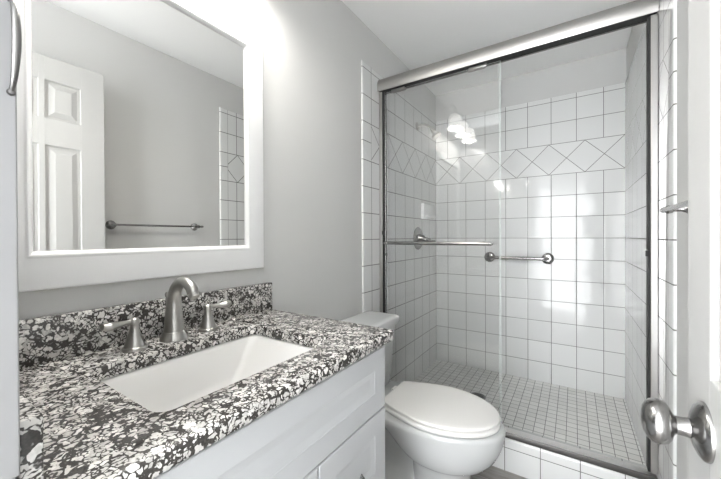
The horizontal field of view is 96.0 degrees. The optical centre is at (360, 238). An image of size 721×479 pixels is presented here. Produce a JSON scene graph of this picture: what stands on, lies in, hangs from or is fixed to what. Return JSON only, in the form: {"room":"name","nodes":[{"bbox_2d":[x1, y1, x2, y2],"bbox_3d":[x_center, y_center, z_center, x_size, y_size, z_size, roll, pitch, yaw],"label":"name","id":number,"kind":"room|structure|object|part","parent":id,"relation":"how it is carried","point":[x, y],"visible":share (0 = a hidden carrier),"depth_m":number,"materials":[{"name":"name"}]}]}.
{"room":"bathroom","nodes":[
{"label":"bathroom","id":0,"kind":"room"},
{"bbox_2d":[19,0,436,381],"bbox_3d":[-0.433,-0.039,1.292,0.120,2.418,4.085,0,0,33],"label":"wall","id":1,"kind":"structure","parent":0,"point":[314,50],"depth_m":1.64,"materials":[{"name":"grey paint"}]},
{"bbox_2d":[16,0,263,291],"bbox_3d":[-0.578,-0.331,0.955,0.025,0.891,0.718,0,0,33],"label":"mirror","id":2,"kind":"object","parent":1,"relation":"attached to","point":[140,122],"visible":0.99,"depth_m":0.89,"materials":[{"name":"white mirror"}]},
{"bbox_2d":[19,282,271,369],"bbox_3d":[-0.577,0.229,0.957,0.021,0.105,0.800,0,0,33],"label":"backsplash","id":3,"kind":"structure","parent":1,"relation":"attached to","point":[51,338],"depth_m":0.84,"materials":[{"name":"stone"}]},
{"bbox_2d":[413,227,435,249],"bbox_3d":[0.499,0.001,2.490,0.123,0.176,0.176,0,0,33],"label":"shower valve","id":4,"kind":"object","parent":1,"relation":"attached to","point":[418,236],"visible":0.85,"depth_m":2.48,"materials":[{"name":"silver metal"}]},
{"bbox_3d":[0.527,0.010,2.493,0.102,0.049,0.045,0,0,2],"label":"lever","id":5,"kind":"part","parent":4,"relation":"part of","materials":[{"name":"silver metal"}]},
{"bbox_2d":[421,203,435,219],"bbox_3d":[0.564,-0.217,2.655,0.052,0.124,0.240,0,0,33],"label":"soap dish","id":6,"kind":"object","parent":1,"relation":"attached to","point":[427,211],"visible":1,"depth_m":2.60,"materials":[{"name":"white ceramic"}]},
{"bbox_2d":[425,215,435,218],"bbox_3d":[0.575,-0.173,2.648,0.026,0.021,0.180,0,0,33],"label":"tray","id":7,"kind":"object","parent":6,"relation":"on","point":[426,216],"depth_m":2.62,"materials":[{"name":"white ceramic"}]},
{"bbox_2d":[416,122,440,139],"bbox_3d":[0.516,-0.821,2.460,0.186,0.156,0.072,0,0,33],"label":"sprayer","id":8,"kind":"object","parent":1,"relation":"attached to","point":[435,134],"visible":1,"depth_m":2.44,"materials":[{"name":"silver metal"}]},
{"bbox_3d":[0.495,-0.844,2.473,0.128,0.076,0.019,0,0,33],"label":"arm","id":9,"kind":"part","parent":8,"relation":"part of","materials":[{"name":"silver metal"}]},
{"bbox_2d":[377,0,658,478],"bbox_3d":[0.668,0.009,1.678,1.295,1.980,0.074,0,0,33],"label":"shower door frame","id":10,"kind":"object","parent":1,"relation":"attached to","point":[637,12],"visible":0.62,"depth_m":1.41,"materials":[{"name":"silver metal"}]},
{"bbox_2d":[384,61,500,285],"bbox_3d":[0.420,0.032,1.811,0.668,1.880,0.066,0,0,33],"label":"sliding glass panel","id":11,"kind":"object","parent":10,"relation":"hanging from","point":[483,243],"visible":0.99,"depth_m":1.72,"materials":[{"name":"clear glass"}]},
{"bbox_2d":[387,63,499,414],"bbox_3d":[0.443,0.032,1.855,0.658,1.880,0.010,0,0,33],"label":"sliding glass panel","id":12,"kind":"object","parent":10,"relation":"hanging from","point":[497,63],"visible":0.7,"depth_m":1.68,"materials":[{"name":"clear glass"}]},
{"bbox_2d":[341,0,634,95],"bbox_3d":[0.154,-1.298,0.897,1.537,0.100,4.085,0,0,33],"label":"ceiling","id":13,"kind":"structure","parent":0,"point":[420,33],"depth_m":1.94,"materials":[{"name":"white paint"}]},
{"bbox_2d":[471,466,527,478],"bbox_3d":[-0.133,1.213,0.456,1.537,0.080,3.000,0,0,33],"label":"floor","id":14,"kind":"structure","parent":0,"point":[492,472],"depth_m":1.59,"materials":[{"name":"grey tile"}]},
{"bbox_2d":[0,0,21,478],"bbox_3d":[-0.611,0.026,0.372,0.605,2.300,0.208,0,0,33],"label":"linen cabinet","id":15,"kind":"object","parent":14,"relation":"on","point":[10,23],"visible":1,"depth_m":0.30,"materials":[{"name":"grey paint"}]},
{"bbox_3d":[-0.316,-0.180,0.295,0.026,0.093,0.006,0,0,33],"label":"door pull","id":16,"kind":"part","parent":15,"relation":"part of","materials":[{"name":"grey metal"}]},
{"bbox_2d":[153,346,384,478],"bbox_3d":[-0.347,0.743,0.788,0.576,0.860,0.760,0,0,33],"label":"bathroom vanity","id":17,"kind":"object","parent":14,"relation":"on","point":[335,428],"visible":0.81,"depth_m":0.71,"materials":[{"name":"grey paint"}]},
{"bbox_2d":[19,309,393,478],"bbox_3d":[-0.350,0.297,0.809,0.562,0.031,0.802,0,0,33],"label":"countertop","id":18,"kind":"structure","parent":17,"relation":"on","point":[92,430],"depth_m":0.58,"materials":[{"name":"stone"}]},
{"bbox_2d":[16,392,43,478],"bbox_3d":[-0.559,0.233,0.477,0.534,0.101,0.019,0,0,33],"label":"sidesplash","id":19,"kind":"object","parent":18,"relation":"on","point":[31,418],"visible":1,"depth_m":0.33,"materials":[{"name":"stone"}]},
{"bbox_2d":[100,276,231,352],"bbox_3d":[-0.494,0.192,0.894,0.159,0.179,0.346,0,0,33],"label":"faucet","id":20,"kind":"object","parent":18,"relation":"on","point":[174,330],"visible":1,"depth_m":0.89,"materials":[{"name":"silver metal"}]},
{"bbox_3d":[-0.596,0.213,0.801,0.029,0.023,0.080,0,0,18],"label":"lever","id":21,"kind":"part","parent":20,"relation":"part of","materials":[{"name":"silver metal"}]},
{"bbox_3d":[-0.578,0.242,0.830,0.057,0.081,0.057,0,0,33],"label":"handle","id":22,"kind":"part","parent":20,"relation":"part of","materials":[{"name":"silver metal"}]},
{"bbox_3d":[-0.489,0.183,0.889,0.138,0.160,0.054,0,0,33],"label":"spout","id":23,"kind":"part","parent":20,"relation":"part of","materials":[{"name":"silver metal"}]},
{"bbox_3d":[-0.469,0.241,0.997,0.057,0.081,0.057,0,0,33],"label":"handle","id":24,"kind":"part","parent":20,"relation":"part of","materials":[{"name":"silver metal"}]},
{"bbox_3d":[-0.449,0.211,1.025,0.080,0.023,0.029,0,0,-41],"label":"lever","id":25,"kind":"part","parent":20,"relation":"part of","materials":[{"name":"silver metal"}]},
{"bbox_2d":[101,335,313,411],"bbox_3d":[-0.335,0.392,0.789,0.360,0.155,0.481,0,0,33],"label":"sink","id":26,"kind":"object","parent":18,"relation":"in","point":[167,385],"visible":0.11,"depth_m":0.90,"materials":[{"name":"white ceramic"}]},
{"bbox_3d":[-0.223,0.781,0.526,0.019,0.560,0.452,0,0,33],"label":"cabinet door","id":27,"kind":"part","parent":17,"relation":"part of","materials":[{"name":"grey paint"}]},
{"bbox_3d":[-0.016,0.607,0.843,0.019,0.217,0.298,0,0,33],"label":"drawer","id":28,"kind":"part","parent":17,"relation":"part of","materials":[{"name":"grey paint"}]},
{"bbox_2d":[340,311,505,478],"bbox_3d":[0.258,0.793,1.518,0.778,0.748,0.426,0,0,33],"label":"toilet","id":29,"kind":"object","parent":14,"relation":"on","point":[433,431],"visible":0.67,"depth_m":1.36,"materials":[{"name":"white ceramic"}]},
{"bbox_3d":[0.020,0.438,1.671,0.214,0.037,0.426,0,0,33],"label":"tank lid","id":30,"kind":"part","parent":29,"relation":"part of","materials":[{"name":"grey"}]},
{"bbox_3d":[0.014,0.619,1.677,0.196,0.325,0.400,0,0,33],"label":"tank","id":31,"kind":"part","parent":29,"relation":"part of","materials":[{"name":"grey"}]},
{"bbox_3d":[0.361,0.761,1.450,0.492,0.016,0.372,0,0,33],"label":"seat","id":32,"kind":"part","parent":29,"relation":"part of","materials":[{"name":"white plastic"}]},
{"bbox_3d":[0.361,0.740,1.449,0.486,0.012,0.366,0,0,33],"label":"lid","id":33,"kind":"part","parent":29,"relation":"part of","materials":[{"name":"white plastic"}]},
{"bbox_2d":[492,425,646,478],"bbox_3d":[0.696,1.081,1.720,1.296,0.164,0.125,0,0,33],"label":"curb","id":34,"kind":"object","parent":14,"relation":"on","point":[528,461],"depth_m":1.53,"materials":[{"name":"white tile"}]},
{"bbox_2d":[414,360,645,465],"bbox_3d":[0.975,1.100,2.144,1.337,0.050,0.930,0,0,33],"label":"floor","id":35,"kind":"structure","parent":0,"point":[600,423],"depth_m":2.05,"materials":[{"name":"grey tile"}]},
{"bbox_2d":[472,392,485,399],"bbox_3d":[0.794,1.074,2.208,0.110,0.003,0.110,0,0,33],"label":"floor drain","id":36,"kind":"object","parent":35,"relation":"on","point":[480,395],"visible":0.44,"depth_m":2.22,"materials":[{"name":"metal"}]},
{"bbox_2d":[436,48,625,398],"bbox_3d":[1.247,-0.052,2.560,1.313,2.418,0.120,0,0,33],"label":"wall","id":37,"kind":"structure","parent":0,"point":[562,321],"depth_m":2.43,"materials":[{"name":"white tile"}]},
{"bbox_2d":[484,252,553,263],"bbox_3d":[1.195,0.149,2.481,0.489,0.082,0.071,0,0,33],"label":"grab bar","id":38,"kind":"object","parent":37,"relation":"attached to","point":[547,258],"visible":1,"depth_m":2.43,"materials":[{"name":"silver metal"}]},
{"bbox_2d":[625,0,687,478],"bbox_3d":[0.751,-0.040,0.514,0.120,2.418,4.085,0,0,33],"label":"wall","id":39,"kind":"structure","parent":0,"point":[635,84],"depth_m":1.23,"materials":[{"name":"white tile"}]},
{"bbox_2d":[660,200,687,213],"bbox_3d":[0.794,-0.084,0.740,0.074,0.054,0.574,0,0,33],"label":"towel bar","id":40,"kind":"object","parent":39,"relation":"attached to","point":[683,206],"visible":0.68,"depth_m":0.94,"materials":[{"name":"silver metal"}]},
{"bbox_3d":[0.935,-0.086,0.952,0.069,0.054,0.054,0,0,33],"label":"post","id":41,"kind":"part","parent":40,"relation":"part of","materials":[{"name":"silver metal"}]},
{"bbox_3d":[0.217,-0.034,-0.111,0.103,2.418,0.374,0,0,33],"label":"wall","id":42,"kind":"structure","parent":0,"visible":0},
{"bbox_2d":[640,0,720,478],"bbox_3d":[0.375,0.130,0.322,0.104,2.060,0.510,0,0,33],"label":"door","id":43,"kind":"structure","parent":42,"relation":"in","point":[702,426],"depth_m":0.46,"materials":[{"name":"grey paint"}]},
{"bbox_3d":[0.446,0.270,0.476,0.052,0.062,0.062,0,0,33],"label":"knob","id":44,"kind":"part","parent":43,"relation":"part of","materials":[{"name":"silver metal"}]}
]}

